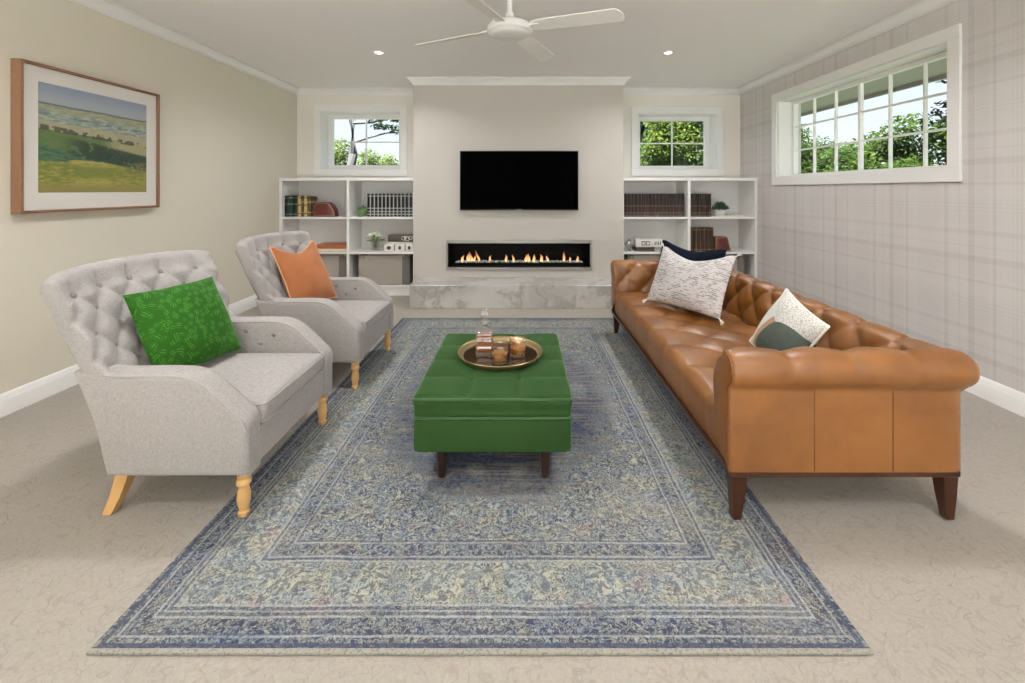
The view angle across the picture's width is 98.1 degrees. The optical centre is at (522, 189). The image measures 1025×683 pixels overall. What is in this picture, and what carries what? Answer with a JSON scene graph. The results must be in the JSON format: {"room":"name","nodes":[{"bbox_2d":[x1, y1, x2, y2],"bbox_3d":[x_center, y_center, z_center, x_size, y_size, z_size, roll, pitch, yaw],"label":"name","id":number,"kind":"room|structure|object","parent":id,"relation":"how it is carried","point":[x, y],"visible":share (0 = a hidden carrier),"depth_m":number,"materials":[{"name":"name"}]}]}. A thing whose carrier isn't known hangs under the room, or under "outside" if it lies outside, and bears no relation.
{"room":"living room","nodes":[
{"label":"living room","id":0,"kind":"room"},
{"bbox_2d":[0,0,296,393],"bbox_3d":[-3.127,-0.020,1.300,0.260,2.640,9.720,0,0,0],"label":"wall","id":1,"kind":"structure","parent":0,"point":[228,136],"depth_m":3.56,"materials":[{"name":"beige paint"}]},
{"bbox_2d":[10,58,159,213],"bbox_3d":[-2.965,-0.315,3.099,0.062,0.910,0.997,0,0,0],"label":"framed picture","id":2,"kind":"object","parent":1,"relation":"attached to","point":[79,142],"visible":1,"depth_m":2.94,"materials":[{"name":"multicoloured paper"}]},
{"bbox_2d":[38,81,145,192],"bbox_3d":[-2.951,-0.324,3.098,0.001,0.679,0.778,0,0,0],"label":"print","id":3,"kind":"object","parent":2,"relation":"attached to","point":[90,141],"depth_m":3.02},
{"bbox_2d":[0,294,256,417],"bbox_3d":[-2.987,1.234,1.075,0.018,0.130,8.750,0,0,0],"label":"baseboard","id":4,"kind":"structure","parent":1,"relation":"attached to","point":[13,400],"depth_m":2.77,"materials":[{"name":"white paint"}]},
{"bbox_2d":[70,0,298,94],"bbox_3d":[-2.959,-1.297,1.300,0.075,0.085,9.200,0,0,0],"label":"trim","id":5,"kind":"structure","parent":1,"relation":"attached to","point":[109,8],"depth_m":3.81,"materials":[{"name":"white paint"}]},
{"bbox_2d":[356,209,366,216],"bbox_3d":[-2.015,0.283,5.602,0.160,0.096,0.160,0,0,0],"label":"potted plant","id":6,"kind":"object","parent":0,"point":[360,212],"depth_m":5.54,"materials":[{"name":"green plant"}]},
{"bbox_2d":[0,295,1024,682],"bbox_3d":[-0.058,1.360,1.300,6.399,0.120,9.720,0,0,0],"label":"floor","id":7,"kind":"structure","parent":0,"point":[934,598],"depth_m":1.52,"materials":[{"name":"beige carpet"}]},
{"bbox_2d":[279,178,412,294],"bbox_3d":[-2.155,0.574,5.677,1.679,1.451,0.438,0,0,0],"label":"bookcase","id":8,"kind":"object","parent":7,"relation":"on","point":[347,194],"visible":0.43,"depth_m":5.88,"materials":[{"name":"white paint"}]},
{"bbox_2d":[285,196,288,216],"bbox_3d":[-2.926,0.201,5.603,0.051,0.260,0.188,0,0,0],"label":"book","id":9,"kind":"object","parent":8,"relation":"on","point":[286,197],"visible":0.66,"depth_m":5.51,"materials":[{"name":"green paper"}]},
{"bbox_2d":[289,195,299,216],"bbox_3d":[-2.874,0.200,5.603,0.049,0.262,0.188,0,0,0],"label":"book","id":10,"kind":"object","parent":8,"relation":"on","point":[291,196],"visible":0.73,"depth_m":5.51,"materials":[{"name":"green paper"}]},
{"bbox_2d":[293,196,297,216],"bbox_3d":[-2.823,0.202,5.603,0.051,0.258,0.188,0,0,0],"label":"book","id":11,"kind":"object","parent":8,"relation":"on","point":[295,198],"visible":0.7,"depth_m":5.51,"materials":[{"name":"green paper"}]},
{"bbox_2d":[301,195,310,216],"bbox_3d":[-2.735,0.200,5.603,0.029,0.262,0.188,0,0,0],"label":"book","id":12,"kind":"object","parent":8,"relation":"on","point":[302,197],"visible":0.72,"depth_m":5.51,"materials":[{"name":"yellow paper"}]},
{"bbox_2d":[307,196,316,216],"bbox_3d":[-2.654,0.206,5.603,0.039,0.250,0.188,0,0,0],"label":"book","id":13,"kind":"object","parent":8,"relation":"on","point":[311,200],"visible":0.8,"depth_m":5.52,"materials":[{"name":"yellow paper"}]},
{"bbox_2d":[313,202,338,216],"bbox_3d":[-2.464,0.241,5.566,0.282,0.180,0.123,0,0,0],"label":"bookend","id":14,"kind":"object","parent":8,"relation":"on","point":[320,209],"visible":1,"depth_m":5.51,"materials":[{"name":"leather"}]},
{"bbox_2d":[317,248,346,251],"bbox_3d":[-2.365,0.742,5.617,0.395,0.040,0.250,0,0,0],"label":"book","id":15,"kind":"object","parent":8,"relation":"on","point":[319,249],"visible":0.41,"depth_m":5.49,"materials":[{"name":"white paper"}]},
{"bbox_2d":[316,242,346,247],"bbox_3d":[-2.375,0.699,5.622,0.375,0.045,0.240,0,0,0],"label":"book","id":16,"kind":"object","parent":15,"relation":"on","point":[325,244],"visible":0.68,"depth_m":5.51,"materials":[{"name":"orange paper"}]},
{"bbox_2d":[320,254,346,276],"bbox_3d":[-2.420,0.988,5.652,0.460,0.371,0.311,0,0,0],"label":"storage basket","id":17,"kind":"object","parent":8,"relation":"on","point":[335,264],"visible":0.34,"depth_m":5.51,"materials":[{"name":"grey fabric"}]},
{"bbox_2d":[356,205,366,216],"bbox_3d":[-2.015,0.261,5.602,0.160,0.140,0.160,0,0,0],"label":"pot","id":18,"kind":"object","parent":8,"relation":"on","point":[361,211],"visible":0.88,"depth_m":5.54,"materials":[{"name":"ceramic"}]},
{"bbox_2d":[367,194,370,216],"bbox_3d":[-1.911,0.188,5.618,0.047,0.285,0.198,0,0,0],"label":"book","id":19,"kind":"object","parent":8,"relation":"on","point":[368,195],"visible":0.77,"depth_m":5.52,"materials":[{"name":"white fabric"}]},
{"bbox_2d":[371,194,374,216],"bbox_3d":[-1.863,0.188,5.618,0.047,0.285,0.198,0,0,0],"label":"book","id":20,"kind":"object","parent":8,"relation":"on","point":[372,195],"visible":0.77,"depth_m":5.52,"materials":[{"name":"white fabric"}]},
{"bbox_2d":[367,231,385,249],"bbox_3d":[-1.859,0.641,5.599,0.261,0.242,0.241,0,0,0],"label":"flower vase","id":21,"kind":"object","parent":8,"relation":"on","point":[377,233],"visible":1,"depth_m":5.58,"materials":[{"name":"clear glass"}]},
{"bbox_2d":[375,194,378,216],"bbox_3d":[-1.815,0.188,5.618,0.047,0.285,0.198,0,0,0],"label":"book","id":22,"kind":"object","parent":8,"relation":"on","point":[376,195],"visible":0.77,"depth_m":5.52,"materials":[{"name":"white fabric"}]},
{"bbox_2d":[379,194,382,216],"bbox_3d":[-1.768,0.188,5.618,0.047,0.285,0.198,0,0,0],"label":"book","id":23,"kind":"object","parent":8,"relation":"on","point":[380,195],"visible":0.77,"depth_m":5.52,"materials":[{"name":"white paper"}]},
{"bbox_2d":[383,194,386,216],"bbox_3d":[-1.720,0.188,5.618,0.047,0.285,0.198,0,0,0],"label":"book","id":24,"kind":"object","parent":8,"relation":"on","point":[384,195],"visible":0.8,"depth_m":5.52,"materials":[{"name":"white paper"}]},
{"bbox_2d":[359,254,412,284],"bbox_3d":[-1.720,0.988,5.652,0.630,0.371,0.311,0,0,0],"label":"storage basket","id":25,"kind":"object","parent":8,"relation":"on","point":[383,269],"visible":0.8,"depth_m":5.51,"materials":[{"name":"grey fabric"}]},
{"bbox_2d":[384,243,394,250],"bbox_3d":[-1.665,0.718,5.580,0.125,0.088,0.125,0,0,0],"label":"block","id":26,"kind":"object","parent":8,"relation":"on","point":[387,247],"visible":0.92,"depth_m":5.52,"materials":[{"name":"ceramic"}]},
{"bbox_2d":[390,194,393,216],"bbox_3d":[-1.624,0.188,5.618,0.047,0.285,0.198,0,0,0],"label":"book","id":27,"kind":"object","parent":8,"relation":"on","point":[391,195],"visible":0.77,"depth_m":5.52,"materials":[{"name":"white paper"}]},
{"bbox_2d":[394,194,397,216],"bbox_3d":[-1.577,0.188,5.618,0.047,0.285,0.198,0,0,0],"label":"book","id":28,"kind":"object","parent":8,"relation":"on","point":[395,195],"visible":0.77,"depth_m":5.52,"materials":[{"name":"white paper"}]},
{"bbox_2d":[398,194,401,216],"bbox_3d":[-1.529,0.188,5.618,0.047,0.285,0.198,0,0,0],"label":"book","id":29,"kind":"object","parent":8,"relation":"on","point":[399,195],"visible":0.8,"depth_m":5.52,"materials":[{"name":"white paper"}]},
{"bbox_2d":[395,244,405,250],"bbox_3d":[-1.530,0.718,5.580,0.115,0.088,0.125,0,0,0],"label":"block","id":30,"kind":"object","parent":8,"relation":"on","point":[398,247],"visible":0.89,"depth_m":5.52,"materials":[{"name":"ceramic"}]},
{"bbox_2d":[387,242,412,243],"bbox_3d":[-1.528,0.659,5.587,0.320,0.028,0.130,0,0,0],"label":"book","id":31,"kind":"object","parent":30,"relation":"on","point":[387,242],"visible":0.61,"depth_m":5.53,"materials":[{"name":"beige paper"}]},
{"bbox_2d":[388,234,412,241],"bbox_3d":[-1.525,0.601,5.585,0.310,0.088,0.124,0,0,0],"label":"patterned box","id":32,"kind":"object","parent":31,"relation":"on","point":[391,237],"visible":0.96,"depth_m":5.53,"materials":[{"name":"beige fabric"}]},
{"bbox_2d":[402,194,405,216],"bbox_3d":[-1.481,0.188,5.618,0.047,0.285,0.198,0,0,0],"label":"book","id":33,"kind":"object","parent":8,"relation":"on","point":[403,195],"visible":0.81,"depth_m":5.52,"materials":[{"name":"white paper"}]},
{"bbox_2d":[406,194,409,216],"bbox_3d":[-1.433,0.188,5.618,0.047,0.285,0.198,0,0,0],"label":"book","id":34,"kind":"object","parent":8,"relation":"on","point":[407,195],"visible":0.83,"depth_m":5.52,"materials":[{"name":"white paper"}]},
{"bbox_2d":[86,318,873,654],"bbox_3d":[-0.119,1.294,2.870,2.200,0.010,3.260,0,0,0],"label":"area rug","id":35,"kind":"object","parent":7,"relation":"on","point":[351,540],"visible":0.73,"depth_m":1.60,"materials":[{"name":"blue fabric"}]},
{"bbox_2d":[40,250,332,517],"bbox_3d":[-1.506,0.810,2.110,0.902,0.979,0.851,0,0,0],"label":"armchair","id":36,"kind":"object","parent":35,"relation":"on","point":[221,415],"visible":0.83,"depth_m":1.77,"materials":[{"name":"fabric"}]},
{"bbox_2d":[123,276,241,365],"bbox_3d":[-1.611,0.647,2.142,0.232,0.378,0.453,0,0,11],"label":"throw cushion","id":37,"kind":"object","parent":36,"relation":"on","point":[190,323],"visible":0.87,"depth_m":2.06,"materials":[{"name":"green fabric"}]},
{"bbox_2d":[198,353,323,420],"bbox_3d":[-1.357,0.907,2.110,0.596,0.115,0.564,0,0,0],"label":"seat cushion","id":38,"kind":"object","parent":36,"relation":"on","point":[270,381],"depth_m":2.10,"materials":[{"name":"fabric"}]},
{"bbox_2d":[235,231,393,388],"bbox_3d":[-1.491,0.810,3.240,0.902,0.979,0.851,0,0,0],"label":"armchair","id":39,"kind":"object","parent":35,"relation":"on","point":[351,323],"visible":0.77,"depth_m":2.93,"materials":[{"name":"fabric"}]},
{"bbox_2d":[269,240,337,298],"bbox_3d":[-1.595,0.612,3.263,0.241,0.433,0.421,0,0,18],"label":"throw cushion","id":40,"kind":"object","parent":39,"relation":"on","point":[304,274],"visible":0.88,"depth_m":3.18,"materials":[{"name":"orange fabric"}]},
{"bbox_2d":[334,300,389,332],"bbox_3d":[-1.342,0.907,3.240,0.596,0.115,0.564,0,0,0],"label":"seat cushion","id":41,"kind":"object","parent":39,"relation":"on","point":[369,313],"depth_m":3.22,"materials":[{"name":"fabric"}]},
{"bbox_2d":[413,333,572,477],"bbox_3d":[-0.133,1.091,2.360,0.703,0.394,0.870,0,0,0],"label":"ottoman","id":42,"kind":"object","parent":35,"relation":"on","point":[459,407],"visible":0.78,"depth_m":1.93,"materials":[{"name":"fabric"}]},
{"bbox_2d":[458,336,542,370],"bbox_3d":[-0.122,0.878,2.405,0.457,0.029,0.457,0,0,0],"label":"serving tray","id":43,"kind":"object","parent":42,"relation":"on","point":[466,352],"visible":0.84,"depth_m":2.37,"materials":[{"name":"brown metal"}]},
{"bbox_2d":[475,312,493,352],"bbox_3d":[-0.205,0.765,2.395,0.094,0.240,0.094,0,0,0],"label":"decanter","id":44,"kind":"object","parent":43,"relation":"on","point":[483,342],"visible":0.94,"depth_m":2.35,"materials":[{"name":"clear glass"}]},
{"bbox_2d":[491,342,507,361],"bbox_3d":[-0.120,0.839,2.285,0.089,0.093,0.089,0,0,0],"label":"tumbler","id":45,"kind":"object","parent":43,"relation":"on","point":[497,355],"visible":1,"depth_m":2.26,"materials":[{"name":"clear glass"}]},
{"bbox_2d":[509,339,525,354],"bbox_3d":[-0.028,0.839,2.375,0.089,0.093,0.089,0,0,0],"label":"tumbler","id":46,"kind":"object","parent":43,"relation":"on","point":[516,349],"visible":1,"depth_m":2.35,"materials":[{"name":"clear glass"}]},
{"bbox_2d":[611,260,979,519],"bbox_3d":[1.283,0.958,2.885,0.978,0.659,2.393,0,0,0],"label":"sofa","id":47,"kind":"object","parent":35,"relation":"on","point":[870,399],"visible":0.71,"depth_m":1.72,"materials":[{"name":"brown leather"}]},
{"bbox_2d":[642,243,741,324],"bbox_3d":[1.212,0.653,3.255,0.235,0.466,0.699,0,0,-32],"label":"throw cushion","id":48,"kind":"object","parent":47,"relation":"on","point":[698,286],"visible":1,"depth_m":3.14,"materials":[{"name":"white fabric"}]},
{"bbox_2d":[658,240,726,263],"bbox_3d":[1.273,0.639,3.463,0.166,0.447,0.584,0,0,-35],"label":"throw cushion","id":49,"kind":"object","parent":47,"relation":"on","point":[716,254],"visible":0.25,"depth_m":3.40,"materials":[{"name":"blue fabric"}]},
{"bbox_2d":[749,288,829,350],"bbox_3d":[1.254,0.691,2.127,0.193,0.377,0.445,0,0,5],"label":"throw cushion","id":50,"kind":"object","parent":47,"relation":"on","point":[787,324],"visible":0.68,"depth_m":2.07,"materials":[{"name":"speckled cream cotton"},{"name":"dark green cotton"},{"name":"tan cotton"}]},
{"bbox_2d":[410,277,610,308],"bbox_3d":[-0.068,1.170,5.094,2.345,0.258,0.468,0,0,0],"label":"hearth","id":51,"kind":"object","parent":7,"relation":"on","point":[425,292],"visible":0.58,"depth_m":4.86,"materials":[{"name":"grey stone"}]},
{"bbox_2d":[623,178,757,277],"bbox_3d":[2.042,0.574,5.677,1.673,1.451,0.438,0,0,0],"label":"bookcase","id":52,"kind":"object","parent":7,"relation":"on","point":[740,194],"visible":0.41,"depth_m":5.85,"materials":[{"name":"white paint"}]},
{"bbox_2d":[624,194,627,216],"bbox_3d":[1.284,0.188,5.618,0.043,0.285,0.198,0,0,0],"label":"book","id":53,"kind":"object","parent":52,"relation":"on","point":[625,195],"visible":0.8,"depth_m":5.52,"materials":[{"name":"brown leather"}]},
{"bbox_2d":[625,239,632,250],"bbox_3d":[1.325,0.687,5.572,0.104,0.150,0.104,0,0,0],"label":"ornament","id":54,"kind":"object","parent":52,"relation":"on","point":[628,244],"visible":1,"depth_m":5.54,"materials":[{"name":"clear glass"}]},
{"bbox_2d":[628,194,631,216],"bbox_3d":[1.328,0.188,5.618,0.043,0.285,0.198,0,0,0],"label":"book","id":55,"kind":"object","parent":52,"relation":"on","point":[629,195],"visible":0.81,"depth_m":5.52,"materials":[{"name":"brown leather"}]},
{"bbox_2d":[635,194,638,216],"bbox_3d":[1.415,0.188,5.618,0.043,0.285,0.198,0,0,0],"label":"book","id":56,"kind":"object","parent":52,"relation":"on","point":[636,195],"visible":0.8,"depth_m":5.52,"materials":[{"name":"brown leather"}]},
{"bbox_2d":[624,254,659,260],"bbox_3d":[1.620,0.988,5.652,0.640,0.371,0.311,0,0,0],"label":"storage basket","id":57,"kind":"object","parent":52,"relation":"on","point":[636,257],"visible":0.26,"depth_m":5.51,"materials":[{"name":"grey fabric"}]},
{"bbox_2d":[632,245,654,251],"bbox_3d":[1.515,0.737,5.612,0.235,0.050,0.200,0,0,0],"label":"book","id":58,"kind":"object","parent":52,"relation":"on","point":[637,249],"visible":0.77,"depth_m":5.52,"materials":[{"name":"brown paper"}]},
{"bbox_2d":[634,238,663,246],"bbox_3d":[1.580,0.662,5.585,0.350,0.098,0.135,0,0,0],"label":"radio","id":59,"kind":"object","parent":58,"relation":"on","point":[638,242],"visible":0.91,"depth_m":5.52,"materials":[{"name":"white plastic"}]},
{"bbox_2d":[642,194,645,216],"bbox_3d":[1.503,0.188,5.618,0.043,0.285,0.198,0,0,0],"label":"book","id":60,"kind":"object","parent":52,"relation":"on","point":[643,195],"visible":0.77,"depth_m":5.52,"materials":[{"name":"brown leather"}]},
{"bbox_2d":[649,194,652,216],"bbox_3d":[1.591,0.188,5.618,0.043,0.285,0.198,0,0,0],"label":"book","id":61,"kind":"object","parent":52,"relation":"on","point":[650,195],"visible":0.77,"depth_m":5.52,"materials":[{"name":"brown leather"}]},
{"bbox_2d":[656,194,659,216],"bbox_3d":[1.678,0.188,5.618,0.043,0.285,0.198,0,0,0],"label":"book","id":62,"kind":"object","parent":52,"relation":"on","point":[657,195],"visible":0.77,"depth_m":5.52,"materials":[{"name":"brown leather"}]},
{"bbox_2d":[663,194,666,216],"bbox_3d":[1.766,0.188,5.618,0.043,0.285,0.198,0,0,0],"label":"book","id":63,"kind":"object","parent":52,"relation":"on","point":[664,195],"visible":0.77,"depth_m":5.52,"materials":[{"name":"brown leather"}]},
{"bbox_2d":[670,194,673,216],"bbox_3d":[1.853,0.188,5.618,0.043,0.285,0.198,0,0,0],"label":"book","id":64,"kind":"object","parent":52,"relation":"on","point":[671,195],"visible":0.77,"depth_m":5.52,"materials":[{"name":"brown leather"}]},
{"bbox_2d":[677,194,680,216],"bbox_3d":[1.941,0.188,5.618,0.043,0.285,0.198,0,0,0],"label":"book","id":65,"kind":"object","parent":52,"relation":"on","point":[678,195],"visible":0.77,"depth_m":5.52,"materials":[{"name":"brown leather"}]},
{"bbox_2d":[692,194,695,216],"bbox_3d":[2.130,0.188,5.618,0.045,0.285,0.198,0,0,0],"label":"book","id":66,"kind":"object","parent":52,"relation":"on","point":[693,195],"visible":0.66,"depth_m":5.52,"materials":[{"name":"brown leather"}]},
{"bbox_2d":[692,227,696,250],"bbox_3d":[2.139,0.616,5.628,0.050,0.292,0.198,0,0,0],"label":"book","id":67,"kind":"object","parent":52,"relation":"on","point":[694,228],"visible":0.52,"depth_m":5.53,"materials":[{"name":"brown paper"}]},
{"bbox_2d":[696,194,699,216],"bbox_3d":[2.176,0.188,5.618,0.045,0.285,0.198,0,0,0],"label":"book","id":68,"kind":"object","parent":52,"relation":"on","point":[697,195],"visible":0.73,"depth_m":5.52,"materials":[{"name":"brown leather"}]},
{"bbox_2d":[696,227,700,250],"bbox_3d":[2.191,0.616,5.628,0.050,0.292,0.198,0,0,0],"label":"book","id":69,"kind":"object","parent":52,"relation":"on","point":[698,228],"visible":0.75,"depth_m":5.53,"materials":[{"name":"brown paper"}]},
{"bbox_2d":[700,194,703,216],"bbox_3d":[2.223,0.188,5.618,0.045,0.285,0.198,0,0,0],"label":"book","id":70,"kind":"object","parent":52,"relation":"on","point":[701,195],"visible":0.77,"depth_m":5.52,"materials":[{"name":"brown leather"}]},
{"bbox_2d":[700,227,704,250],"bbox_3d":[2.242,0.616,5.628,0.050,0.292,0.198,0,0,0],"label":"book","id":71,"kind":"object","parent":52,"relation":"on","point":[702,228],"visible":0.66,"depth_m":5.53,"materials":[{"name":"brown paper"}]},
{"bbox_2d":[704,227,708,250],"bbox_3d":[2.294,0.616,5.628,0.050,0.292,0.198,0,0,0],"label":"book","id":72,"kind":"object","parent":52,"relation":"on","point":[706,228],"visible":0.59,"depth_m":5.53,"materials":[{"name":"brown paper"}]},
{"bbox_2d":[707,194,710,216],"bbox_3d":[2.316,0.188,5.618,0.045,0.285,0.198,0,0,0],"label":"book","id":73,"kind":"object","parent":52,"relation":"on","point":[708,195],"visible":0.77,"depth_m":5.52,"materials":[{"name":"brown leather"}]},
{"bbox_2d":[708,227,712,250],"bbox_3d":[2.345,0.616,5.628,0.050,0.292,0.198,0,0,0],"label":"book","id":74,"kind":"object","parent":52,"relation":"on","point":[710,228],"visible":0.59,"depth_m":5.53,"materials":[{"name":"brown paper"}]},
{"bbox_2d":[713,236,730,250],"bbox_3d":[2.480,0.670,5.576,0.204,0.184,0.123,0,0,0],"label":"bookend","id":75,"kind":"object","parent":52,"relation":"on","point":[719,242],"visible":0.71,"depth_m":5.52,"materials":[{"name":"leather"}]},
{"bbox_2d":[711,214,742,216],"bbox_3d":[2.560,0.320,5.622,0.340,0.022,0.220,0,0,0],"label":"book","id":76,"kind":"object","parent":52,"relation":"on","point":[714,215],"visible":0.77,"depth_m":5.52,"materials":[{"name":"white paper"}]},
{"bbox_2d":[711,201,728,214],"bbox_3d":[2.489,0.223,5.615,0.230,0.171,0.225,0,0,0],"label":"potted succulent","id":77,"kind":"object","parent":76,"relation":"on","point":[719,208],"visible":0.99,"depth_m":5.57,"materials":[{"name":"green plant"}]},
{"bbox_2d":[725,254,743,273],"bbox_3d":[2.440,0.988,5.652,0.600,0.371,0.311,0,0,0],"label":"storage basket","id":78,"kind":"object","parent":52,"relation":"on","point":[738,265],"visible":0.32,"depth_m":5.51,"materials":[{"name":"grey fabric"}]},
{"bbox_2d":[110,0,919,87],"bbox_3d":[-0.058,-1.400,1.300,6.399,0.120,9.720,0,0,0],"label":"ceiling","id":79,"kind":"structure","parent":0,"point":[301,43],"depth_m":3.88,"materials":[{"name":"paint"}]},
{"bbox_2d":[415,0,624,62],"bbox_3d":[-0.090,-1.166,2.905,1.099,0.346,1.081,0,0,-24],"label":"ceiling fan","id":80,"kind":"object","parent":79,"relation":"hanging from","point":[509,27],"visible":1,"depth_m":2.79,"materials":[{"name":"white plastic"}]},
{"bbox_2d":[413,85,622,281],"bbox_3d":[-0.054,-0.020,5.614,2.515,2.640,0.569,0,0,0],"label":"wall","id":81,"kind":"structure","parent":0,"point":[448,120],"depth_m":5.33,"materials":[{"name":"beige paint"}]},
{"bbox_2d":[406,77,629,84],"bbox_3d":[-0.054,-1.297,5.292,2.665,0.085,0.075,0,0,0],"label":"trim","id":82,"kind":"structure","parent":81,"relation":"attached to","point":[414,80],"depth_m":5.29,"materials":[{"name":"white paint"}]},
{"bbox_2d":[460,151,577,209],"bbox_3d":[-0.045,-0.113,5.300,1.405,0.705,0.059,0,0,0],"label":"television","id":83,"kind":"object","parent":81,"relation":"attached to","point":[489,180],"visible":1,"depth_m":5.27,"materials":[{"name":"metal"}]},
{"bbox_2d":[446,240,591,269],"bbox_3d":[-0.046,0.778,5.473,1.744,0.360,0.314,0,0,0],"label":"fireplace","id":84,"kind":"object","parent":81,"relation":"attached to","point":[460,254],"visible":1,"depth_m":5.51,"materials":[{"name":"metal"}]},
{"bbox_2d":[454,261,584,265],"bbox_3d":[-0.046,0.902,5.470,1.593,0.035,0.140,0,0,0],"label":"tray","id":85,"kind":"object","parent":84,"relation":"on","point":[457,263],"depth_m":5.40,"materials":[{"name":"black metal"}]},
{"bbox_2d":[297,95,739,177],"bbox_3d":[-0.058,-0.020,6.030,5.879,2.640,0.260,0,0,0],"label":"wall","id":86,"kind":"structure","parent":0,"point":[305,103],"depth_m":5.90,"materials":[{"name":"beige paint"}]},
{"bbox_2d":[297,88,412,94],"bbox_3d":[-2.155,-1.297,5.862,1.685,0.085,0.075,0,0,0],"label":"trim","id":87,"kind":"structure","parent":86,"relation":"attached to","point":[302,91],"depth_m":5.87,"materials":[{"name":"white paint"}]},
{"bbox_2d":[314,104,406,175],"bbox_3d":[-2.150,-0.656,6.009,1.230,0.952,0.262,0,0,0],"label":"window","id":88,"kind":"structure","parent":86,"relation":"in","point":[325,115],"depth_m":5.88,"materials":[{"name":"white paint"}]},
{"bbox_2d":[631,106,723,175],"bbox_3d":[2.046,-0.643,6.009,1.221,0.923,0.262,0,0,0],"label":"window","id":89,"kind":"structure","parent":86,"relation":"in","point":[713,124],"depth_m":5.88,"materials":[{"name":"white paint"}]},
{"bbox_2d":[623,88,739,94],"bbox_3d":[2.042,-1.297,5.862,1.679,0.085,0.075,0,0,0],"label":"trim","id":90,"kind":"structure","parent":86,"relation":"attached to","point":[626,91],"depth_m":5.87,"materials":[{"name":"white paint"}]},
{"bbox_2d":[714,209,725,214],"bbox_3d":[2.487,0.277,5.612,0.140,0.062,0.140,0,0,0],"label":"pot","id":91,"kind":"object","parent":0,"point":[717,211],"depth_m":5.56,"materials":[{"name":"white ceramic"}]},
{"bbox_2d":[740,0,1024,393],"bbox_3d":[3.012,-0.020,1.300,0.260,2.640,9.720,0,0,0],"label":"wall","id":92,"kind":"structure","parent":0,"point":[941,264],"depth_m":3.10,"materials":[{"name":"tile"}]},
{"bbox_2d":[738,0,957,94],"bbox_3d":[2.844,-1.297,1.300,0.075,0.085,9.200,0,0,0],"label":"trim","id":93,"kind":"structure","parent":92,"relation":"attached to","point":[920,8],"depth_m":3.81,"materials":[{"name":"white paint"}]},
{"bbox_2d":[772,23,961,184],"bbox_3d":[2.971,-0.576,4.018,0.222,1.041,2.204,0,0,0],"label":"window","id":94,"kind":"structure","parent":92,"relation":"in","point":[785,126],"depth_m":3.70,"materials":[{"name":"white paint"}]},
{"bbox_2d":[801,58,946,116],"bbox_3d":[3.588,-1.160,4.200,0.888,0.200,6.000,0,0,0],"label":"roof eave","id":95,"kind":"object","parent":92,"relation":"attached to","point":[937,70],"visible":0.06,"depth_m":4.72},
{"bbox_2d":[965,376,1024,417],"bbox_3d":[2.873,1.234,1.070,0.018,0.130,8.740,0,0,0],"label":"baseboard","id":96,"kind":"structure","parent":92,"relation":"attached to","point":[1008,398],"depth_m":2.67,"materials":[{"name":"white paint"}]},
{"label":"outside","id":97,"kind":"structure","parent":0,"visible":0},
{"bbox_3d":[5.000,1.750,7.500,70.000,0.100,75.000,0,0,0],"label":"ground","id":98,"kind":"structure","parent":97,"visible":0},
{"bbox_2d":[334,138,398,164],"bbox_3d":[-4.230,0.168,11.598,2.055,3.076,0.856,0,0,3],"label":"leafy shrub","id":99,"kind":"object","parent":98,"relation":"on","point":[338,154],"visible":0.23,"depth_m":11.51,"materials":[{"name":"green plant"}]},
{"bbox_2d":[347,120,398,164],"bbox_3d":[-3.255,-0.808,10.047,1.751,5.028,0.524,0,0,0],"label":"leafy tree","id":100,"kind":"object","parent":98,"relation":"on","point":[352,158],"visible":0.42,"depth_m":9.96,"materials":[{"name":"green plant"}]},
{"bbox_2d":[640,121,702,165],"bbox_3d":[3.407,-0.256,9.102,2.332,3.935,2.620,0,0,-37],"label":"leafy tree","id":101,"kind":"object","parent":98,"relation":"on","point":[660,132],"visible":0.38,"depth_m":8.77,"materials":[{"name":"green plant"}]},
{"bbox_2d":[640,121,703,165],"bbox_3d":[4.509,-0.636,13.967,3.552,4.698,4.341,0,0,0],"label":"leafy tree","id":102,"kind":"object","parent":98,"relation":"on","point":[642,126],"visible":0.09,"depth_m":13.80,"materials":[{"name":"green plant"}]},
{"bbox_2d":[801,123,849,172],"bbox_3d":[9.641,-0.343,15.532,3.340,4.109,3.562,0,0,-3],"label":"leafy tree","id":103,"kind":"object","parent":98,"relation":"on","point":[806,155],"visible":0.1,"depth_m":14.75,"materials":[{"name":"green plant"}]},
{"bbox_2d":[812,113,942,171],"bbox_3d":[9.591,-0.140,12.053,2.678,3.696,3.053,0,0,-35],"label":"leafy tree","id":104,"kind":"object","parent":98,"relation":"on","point":[848,160],"visible":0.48,"depth_m":11.85,"materials":[{"name":"green plant"}]},
{"bbox_2d":[913,79,946,165],"bbox_3d":[8.242,-0.958,8.273,2.964,5.321,2.461,0,0,-15],"label":"leafy tree","id":105,"kind":"object","parent":98,"relation":"on","point":[940,135],"visible":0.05,"depth_m":8.55,"materials":[{"name":"green plant"}]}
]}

